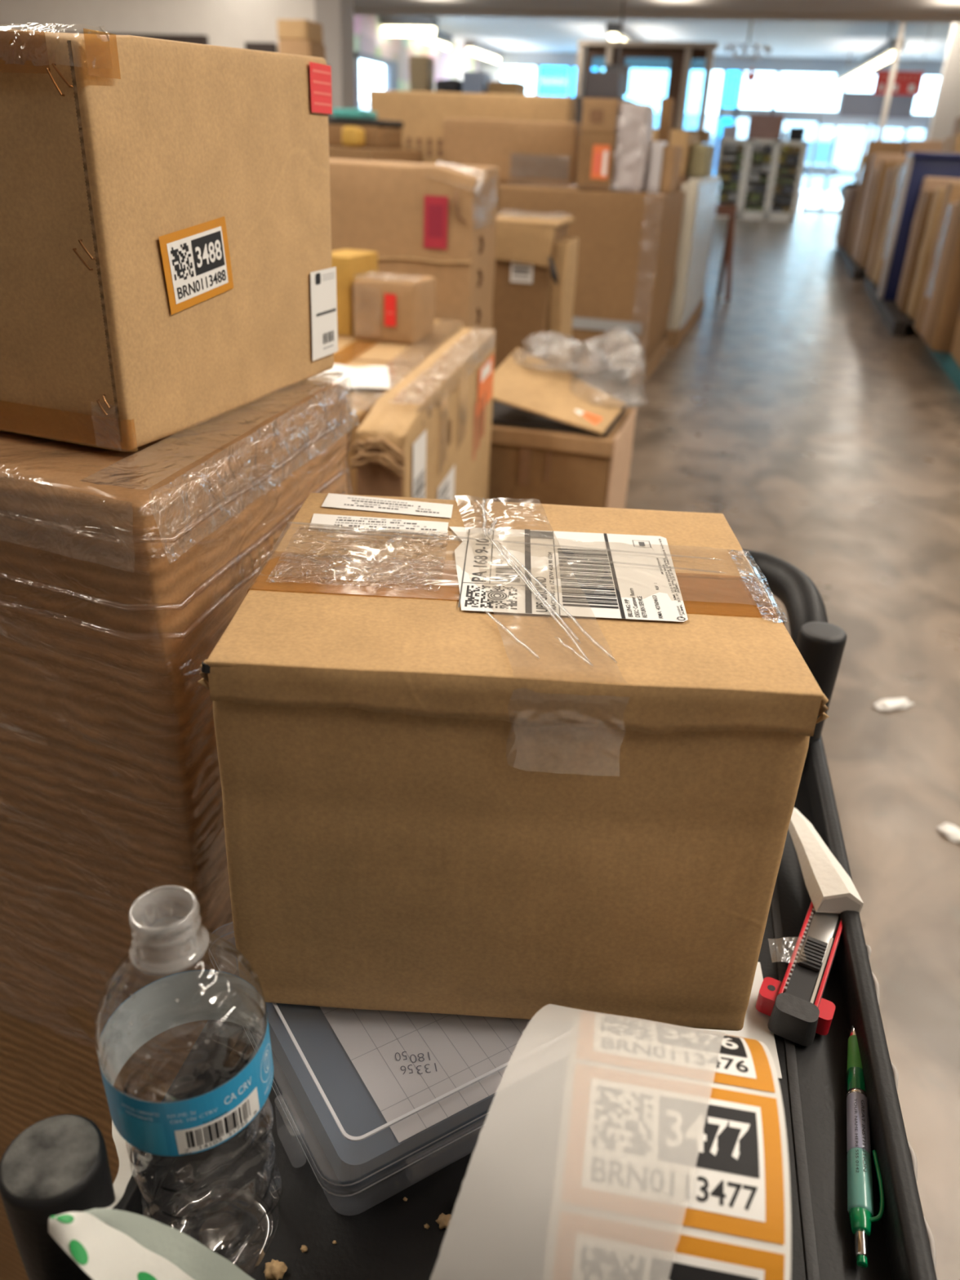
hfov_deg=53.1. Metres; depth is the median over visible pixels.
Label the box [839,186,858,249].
carton
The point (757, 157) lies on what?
packet
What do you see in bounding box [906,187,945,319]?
carton
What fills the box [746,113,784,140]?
cardboard box
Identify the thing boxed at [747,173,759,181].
packet
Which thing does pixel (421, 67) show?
cardboard box
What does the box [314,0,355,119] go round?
pillar
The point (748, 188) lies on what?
packet
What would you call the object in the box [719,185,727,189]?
packet
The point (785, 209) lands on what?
packet
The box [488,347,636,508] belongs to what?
cardboard box
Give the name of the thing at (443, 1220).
crumb
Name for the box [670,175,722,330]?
flat panel
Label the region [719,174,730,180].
packet
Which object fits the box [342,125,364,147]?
label
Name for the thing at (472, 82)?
storage bin
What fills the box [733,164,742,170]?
packet
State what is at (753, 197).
packet
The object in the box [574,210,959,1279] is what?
floor
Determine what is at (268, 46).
trim
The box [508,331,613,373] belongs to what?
plastic bag
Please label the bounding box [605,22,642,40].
ceiling light
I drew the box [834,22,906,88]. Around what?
ceiling light
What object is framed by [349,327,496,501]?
cardboard box
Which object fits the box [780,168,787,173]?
packet
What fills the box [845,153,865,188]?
tool
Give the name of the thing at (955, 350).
carton
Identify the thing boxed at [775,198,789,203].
packet
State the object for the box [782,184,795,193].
packet
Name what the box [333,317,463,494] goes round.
cardboard box
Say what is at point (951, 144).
cardboard box
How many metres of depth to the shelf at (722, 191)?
23.90 m
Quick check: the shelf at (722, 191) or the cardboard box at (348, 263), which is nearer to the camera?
the cardboard box at (348, 263)
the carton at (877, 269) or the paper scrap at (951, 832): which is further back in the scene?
the carton at (877, 269)
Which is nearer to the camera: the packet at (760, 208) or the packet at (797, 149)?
the packet at (797, 149)
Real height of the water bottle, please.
0.207 m
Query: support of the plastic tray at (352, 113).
on the toolbox
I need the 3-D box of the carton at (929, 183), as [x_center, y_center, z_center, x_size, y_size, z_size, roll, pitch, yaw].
[4.411,-3.624,8.837,0.871,1.110,0.419,10,28,14]
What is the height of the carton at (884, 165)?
1.249 m
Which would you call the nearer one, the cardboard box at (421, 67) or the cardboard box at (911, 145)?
the cardboard box at (421, 67)
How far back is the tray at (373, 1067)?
0.52 m
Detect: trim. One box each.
[244,42,276,52]
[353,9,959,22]
[777,111,931,124]
[839,91,915,118]
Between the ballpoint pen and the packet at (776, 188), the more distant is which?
the packet at (776, 188)
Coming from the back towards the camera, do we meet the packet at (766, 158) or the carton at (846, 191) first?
the packet at (766, 158)
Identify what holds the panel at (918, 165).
on the pallet at (896, 321)
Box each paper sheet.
[307,364,391,388]
[700,962,782,1079]
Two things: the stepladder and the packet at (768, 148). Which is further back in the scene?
the packet at (768, 148)
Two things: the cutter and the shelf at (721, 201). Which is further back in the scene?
the shelf at (721, 201)
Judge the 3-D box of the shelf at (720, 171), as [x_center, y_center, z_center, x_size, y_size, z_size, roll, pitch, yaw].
[6.900,-11.588,23.796,1.980,0.020,0.440,8,28,11]
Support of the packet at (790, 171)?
on the display cabinet
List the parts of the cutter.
rail, handle, blade, rail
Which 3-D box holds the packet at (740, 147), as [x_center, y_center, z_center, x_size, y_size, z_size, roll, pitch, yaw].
[6.479,-12.098,23.633,0.244,0.120,0.320,8,28,11]
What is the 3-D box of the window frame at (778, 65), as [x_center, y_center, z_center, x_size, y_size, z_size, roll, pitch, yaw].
[10.608,-15.069,28.640,22.760,4.250,0.230,10,28,14]
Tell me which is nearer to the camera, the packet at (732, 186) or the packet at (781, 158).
the packet at (781, 158)
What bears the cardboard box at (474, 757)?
on the case
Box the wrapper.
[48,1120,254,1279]
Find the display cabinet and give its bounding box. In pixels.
[714,137,808,222]
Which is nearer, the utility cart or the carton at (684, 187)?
the utility cart
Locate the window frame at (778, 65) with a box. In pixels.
[478,51,944,210]
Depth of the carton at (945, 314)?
6.75 m
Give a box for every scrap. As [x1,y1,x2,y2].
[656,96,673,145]
[872,697,914,711]
[936,822,959,843]
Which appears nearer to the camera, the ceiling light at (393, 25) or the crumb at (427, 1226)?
the crumb at (427, 1226)
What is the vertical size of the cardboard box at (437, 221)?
1.238 m
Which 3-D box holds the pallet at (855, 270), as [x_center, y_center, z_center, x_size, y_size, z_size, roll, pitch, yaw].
[6.216,-5.947,14.898,1.120,0.120,6.600,10,28,14]
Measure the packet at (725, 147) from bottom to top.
0.108 m
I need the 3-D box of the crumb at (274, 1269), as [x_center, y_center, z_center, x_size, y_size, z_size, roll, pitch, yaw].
[-0.095,0.292,0.447,0.011,0.006,0.010,10,28,14]
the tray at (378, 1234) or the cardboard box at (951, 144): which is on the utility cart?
the tray at (378, 1234)
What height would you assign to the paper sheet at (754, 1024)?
0.001 m
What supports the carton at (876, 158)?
on the pallet at (855, 270)
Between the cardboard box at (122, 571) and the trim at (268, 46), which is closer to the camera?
the cardboard box at (122, 571)
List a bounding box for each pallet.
[568,337,667,386]
[666,294,706,347]
[835,241,866,279]
[863,275,915,336]
[925,342,959,391]
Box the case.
[208,921,531,1196]
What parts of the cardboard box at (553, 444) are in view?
panel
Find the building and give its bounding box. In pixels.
[360,102,925,178]
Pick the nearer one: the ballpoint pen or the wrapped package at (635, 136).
the ballpoint pen
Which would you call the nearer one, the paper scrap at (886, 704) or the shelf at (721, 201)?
the paper scrap at (886, 704)
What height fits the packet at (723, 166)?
0.156 m
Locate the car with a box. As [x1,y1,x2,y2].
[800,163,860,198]
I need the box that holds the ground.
[799,189,842,210]
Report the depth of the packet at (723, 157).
23.67 m
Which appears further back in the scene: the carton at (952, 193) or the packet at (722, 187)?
the packet at (722, 187)
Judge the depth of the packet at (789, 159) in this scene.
23.37 m
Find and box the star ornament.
[743,20,759,84]
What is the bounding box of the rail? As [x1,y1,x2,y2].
[62,32,208,44]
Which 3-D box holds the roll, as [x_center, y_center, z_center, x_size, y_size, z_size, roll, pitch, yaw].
[0.042,0.237,0.399,0.138,0.155,0.156,7,27,8]
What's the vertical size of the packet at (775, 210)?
0.077 m
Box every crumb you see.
[263,1258,287,1279]
[300,1244,307,1252]
[423,1223,430,1229]
[435,1213,451,1229]
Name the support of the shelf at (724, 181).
attached to the display cabinet
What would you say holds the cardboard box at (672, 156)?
on the cardboard box at (628, 241)
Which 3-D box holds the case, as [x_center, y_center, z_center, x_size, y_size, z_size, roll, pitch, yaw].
[-0.006,0.206,0.588,0.274,0.039,0.194,-14,31,-29]
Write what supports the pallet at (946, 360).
on the floor
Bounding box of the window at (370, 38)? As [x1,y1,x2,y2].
[353,15,478,91]
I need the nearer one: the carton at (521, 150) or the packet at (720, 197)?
the carton at (521, 150)
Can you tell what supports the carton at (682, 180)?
on the pallet at (674, 338)
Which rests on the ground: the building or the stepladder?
the building
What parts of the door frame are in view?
post, post, panel, rail, post, post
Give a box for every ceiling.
[353,0,959,16]
[395,15,952,60]
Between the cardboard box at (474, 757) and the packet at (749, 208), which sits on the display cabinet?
the packet at (749, 208)
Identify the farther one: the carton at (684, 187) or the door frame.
the door frame
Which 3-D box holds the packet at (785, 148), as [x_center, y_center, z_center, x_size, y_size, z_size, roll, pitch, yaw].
[7.472,-11.969,23.428,0.211,0.161,0.320,8,28,11]
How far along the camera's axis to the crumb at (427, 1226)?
0.47 m
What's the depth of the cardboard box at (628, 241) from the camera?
5.75 m
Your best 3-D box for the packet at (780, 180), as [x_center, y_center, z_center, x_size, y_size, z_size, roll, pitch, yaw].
[7.550,-11.322,23.729,0.319,0.062,0.320,8,28,11]
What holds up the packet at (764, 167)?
on the display cabinet
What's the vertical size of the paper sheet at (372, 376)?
0.015 m
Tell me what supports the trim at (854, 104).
attached to the window frame at (778, 65)
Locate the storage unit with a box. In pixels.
[569,96,635,182]
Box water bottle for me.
[94,886,282,1275]
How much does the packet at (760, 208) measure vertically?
0.120 m
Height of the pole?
4.050 m
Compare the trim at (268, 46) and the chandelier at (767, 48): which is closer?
the trim at (268, 46)
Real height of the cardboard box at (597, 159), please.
0.305 m
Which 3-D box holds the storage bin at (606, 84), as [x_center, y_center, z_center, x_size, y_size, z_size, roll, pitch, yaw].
[1.398,-6.166,10.691,0.375,0.261,0.408,10,28,14]
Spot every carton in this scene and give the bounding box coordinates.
[369,89,576,164]
[442,117,581,185]
[666,182,688,329]
[677,177,698,190]
[835,186,850,245]
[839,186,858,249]
[846,139,903,255]
[852,152,907,261]
[854,167,878,264]
[858,160,906,268]
[865,168,895,279]
[871,164,904,285]
[880,162,906,275]
[896,176,959,302]
[897,190,934,313]
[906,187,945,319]
[914,182,959,333]
[920,200,959,342]
[925,197,959,352]
[950,306,959,368]
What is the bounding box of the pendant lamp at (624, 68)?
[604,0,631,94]
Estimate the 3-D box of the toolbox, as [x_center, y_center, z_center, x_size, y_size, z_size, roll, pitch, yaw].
[-0.717,-3.267,6.072,0.358,0.038,0.402,10,28,14]
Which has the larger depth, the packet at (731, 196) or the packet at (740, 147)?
the packet at (731, 196)
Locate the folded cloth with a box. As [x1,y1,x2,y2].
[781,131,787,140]
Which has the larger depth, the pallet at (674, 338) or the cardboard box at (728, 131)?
the cardboard box at (728, 131)
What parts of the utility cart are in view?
post, push handle, post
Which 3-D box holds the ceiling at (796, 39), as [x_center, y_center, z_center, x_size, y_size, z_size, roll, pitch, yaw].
[8.167,-13.167,20.224,22.700,0.200,17.800,10,28,14]
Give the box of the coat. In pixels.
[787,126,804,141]
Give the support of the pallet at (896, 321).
on the floor
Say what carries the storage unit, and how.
on the floor
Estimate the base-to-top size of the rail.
0.100 m
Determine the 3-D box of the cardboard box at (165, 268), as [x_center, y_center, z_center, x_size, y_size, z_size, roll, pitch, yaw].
[-0.370,-0.337,0.767,0.427,0.251,0.341,10,28,15]
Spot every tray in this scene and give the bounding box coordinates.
[116,733,937,1279]
[235,957,495,1191]
[330,107,377,119]
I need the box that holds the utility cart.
[0,549,937,1279]
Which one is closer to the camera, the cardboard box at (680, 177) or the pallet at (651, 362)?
the pallet at (651, 362)
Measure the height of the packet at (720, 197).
0.067 m
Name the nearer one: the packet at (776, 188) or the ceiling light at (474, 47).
the packet at (776, 188)
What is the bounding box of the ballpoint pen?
[846,1026,884,1267]
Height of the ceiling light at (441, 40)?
0.332 m
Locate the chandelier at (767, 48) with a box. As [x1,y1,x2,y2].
[723,20,772,62]
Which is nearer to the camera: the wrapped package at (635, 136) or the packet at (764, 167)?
the wrapped package at (635, 136)
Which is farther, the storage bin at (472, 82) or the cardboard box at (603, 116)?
the storage bin at (472, 82)
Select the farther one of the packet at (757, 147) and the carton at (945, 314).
the packet at (757, 147)
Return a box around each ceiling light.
[380,15,438,36]
[417,30,453,50]
[463,39,502,62]
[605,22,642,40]
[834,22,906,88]
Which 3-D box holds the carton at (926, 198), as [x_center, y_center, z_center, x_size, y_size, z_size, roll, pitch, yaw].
[4.264,-3.398,8.492,0.867,1.008,0.418,9,28,13]
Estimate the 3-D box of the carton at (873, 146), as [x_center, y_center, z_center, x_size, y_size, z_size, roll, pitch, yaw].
[5.939,-6.405,13.989,0.870,1.510,0.919,11,28,15]
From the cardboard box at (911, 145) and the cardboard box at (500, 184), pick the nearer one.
the cardboard box at (500, 184)
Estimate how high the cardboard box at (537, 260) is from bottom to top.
1.038 m
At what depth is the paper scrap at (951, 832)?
2.06 m
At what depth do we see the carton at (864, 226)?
12.54 m
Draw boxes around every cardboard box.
[0,23,337,449]
[0,371,358,1279]
[197,492,828,1031]
[276,18,322,43]
[278,39,325,59]
[327,124,401,149]
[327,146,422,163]
[328,158,498,329]
[329,248,377,336]
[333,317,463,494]
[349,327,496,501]
[352,271,435,344]
[409,55,434,91]
[487,80,525,94]
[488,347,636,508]
[492,208,579,402]
[497,182,533,212]
[498,180,684,364]
[576,132,618,191]
[581,97,623,134]
[652,128,698,176]
[658,144,683,193]
[679,176,691,178]
[687,143,714,177]
[721,125,738,137]
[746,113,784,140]
[901,139,943,154]
[941,133,959,153]
[951,116,959,135]
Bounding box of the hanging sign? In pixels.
[872,22,931,95]
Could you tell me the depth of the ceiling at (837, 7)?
12.93 m
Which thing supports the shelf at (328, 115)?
on the floor
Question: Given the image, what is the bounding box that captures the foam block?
[788,807,863,913]
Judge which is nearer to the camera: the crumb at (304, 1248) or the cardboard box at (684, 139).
the crumb at (304, 1248)
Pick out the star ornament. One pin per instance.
(750, 76)
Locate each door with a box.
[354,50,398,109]
[801,120,871,213]
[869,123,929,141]
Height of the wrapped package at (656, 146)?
0.278 m
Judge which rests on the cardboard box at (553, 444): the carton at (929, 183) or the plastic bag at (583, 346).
the plastic bag at (583, 346)
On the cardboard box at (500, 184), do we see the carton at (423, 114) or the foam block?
the carton at (423, 114)
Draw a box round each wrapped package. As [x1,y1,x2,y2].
[613,102,656,192]
[645,140,666,192]
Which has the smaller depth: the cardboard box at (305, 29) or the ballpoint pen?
the ballpoint pen
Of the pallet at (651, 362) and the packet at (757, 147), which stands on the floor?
the pallet at (651, 362)
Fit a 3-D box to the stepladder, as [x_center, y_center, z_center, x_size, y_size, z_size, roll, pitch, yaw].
[2.420,-4.001,9.896,0.356,0.899,0.673,4,27,3]
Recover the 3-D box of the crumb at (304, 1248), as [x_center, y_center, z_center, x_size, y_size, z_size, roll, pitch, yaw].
[-0.084,0.289,0.457,0.004,0.002,0.003,10,28,14]
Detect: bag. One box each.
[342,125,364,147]
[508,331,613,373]
[569,326,646,407]
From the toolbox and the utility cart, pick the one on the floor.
the utility cart
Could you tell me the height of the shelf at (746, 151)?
0.020 m
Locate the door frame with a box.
[573,40,719,143]
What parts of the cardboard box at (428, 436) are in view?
panel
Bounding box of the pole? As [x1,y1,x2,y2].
[875,22,906,140]
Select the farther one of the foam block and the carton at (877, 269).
the carton at (877, 269)
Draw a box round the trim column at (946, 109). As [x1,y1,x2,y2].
[926,22,959,140]
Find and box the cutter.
[755,901,842,1046]
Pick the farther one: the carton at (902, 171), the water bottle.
the carton at (902, 171)
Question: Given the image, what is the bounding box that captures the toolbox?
[328,117,403,128]
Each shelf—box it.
[327,113,330,146]
[716,199,791,204]
[718,169,797,174]
[720,160,799,164]
[720,179,795,184]
[720,189,793,194]
[721,149,800,154]
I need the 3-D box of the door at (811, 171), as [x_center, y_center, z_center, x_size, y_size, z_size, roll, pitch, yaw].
[10.630,-14.114,28.762,1.500,2.440,0.100,10,28,14]
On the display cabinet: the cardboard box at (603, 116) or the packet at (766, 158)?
the packet at (766, 158)
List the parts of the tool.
handle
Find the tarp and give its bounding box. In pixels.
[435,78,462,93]
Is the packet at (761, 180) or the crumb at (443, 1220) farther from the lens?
the packet at (761, 180)
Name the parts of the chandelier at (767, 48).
stem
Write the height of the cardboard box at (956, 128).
0.182 m
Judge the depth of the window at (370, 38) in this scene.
25.11 m
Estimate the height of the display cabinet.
1.780 m
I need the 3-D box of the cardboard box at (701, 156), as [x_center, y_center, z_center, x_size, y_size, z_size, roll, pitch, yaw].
[1.725,-3.734,7.481,0.133,0.229,0.600,10,28,14]
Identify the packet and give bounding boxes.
[717,195,727,199]
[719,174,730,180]
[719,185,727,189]
[720,155,735,159]
[720,162,733,169]
[722,144,736,150]
[728,182,738,190]
[728,192,735,199]
[731,174,740,180]
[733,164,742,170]
[737,145,744,151]
[737,153,743,160]
[746,186,753,191]
[746,205,755,210]
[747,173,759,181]
[748,193,760,201]
[749,166,759,171]
[752,143,764,151]
[752,154,763,161]
[755,186,765,191]
[756,204,764,211]
[760,164,770,172]
[760,178,768,182]
[764,146,772,151]
[764,155,772,162]
[770,208,781,212]
[773,186,781,192]
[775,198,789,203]
[777,155,785,162]
[778,179,792,182]
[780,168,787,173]
[781,145,791,152]
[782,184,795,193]
[782,206,791,213]
[786,156,795,163]
[788,168,798,173]
[792,146,801,153]
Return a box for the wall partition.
[0,0,315,52]
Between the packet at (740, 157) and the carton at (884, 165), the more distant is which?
the packet at (740, 157)
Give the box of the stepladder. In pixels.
[714,204,737,301]
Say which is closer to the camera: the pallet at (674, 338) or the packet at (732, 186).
the pallet at (674, 338)
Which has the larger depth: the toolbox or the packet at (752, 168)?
the packet at (752, 168)
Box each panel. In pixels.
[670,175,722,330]
[876,151,959,300]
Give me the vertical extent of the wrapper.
0.084 m
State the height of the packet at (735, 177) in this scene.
0.123 m
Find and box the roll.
[430,1004,791,1279]
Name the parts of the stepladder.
leg, leg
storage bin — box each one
[462,71,492,93]
[585,70,625,97]
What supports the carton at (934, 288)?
on the pallet at (946, 360)
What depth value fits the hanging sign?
19.49 m
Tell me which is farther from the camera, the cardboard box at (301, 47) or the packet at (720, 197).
the packet at (720, 197)
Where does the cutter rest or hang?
on the utility cart
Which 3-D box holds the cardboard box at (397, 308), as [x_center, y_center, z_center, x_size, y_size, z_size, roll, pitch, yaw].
[-0.255,-1.008,2.902,0.195,0.190,0.241,8,28,11]
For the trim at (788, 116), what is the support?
attached to the window frame at (778, 65)
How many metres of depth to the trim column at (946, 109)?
16.15 m

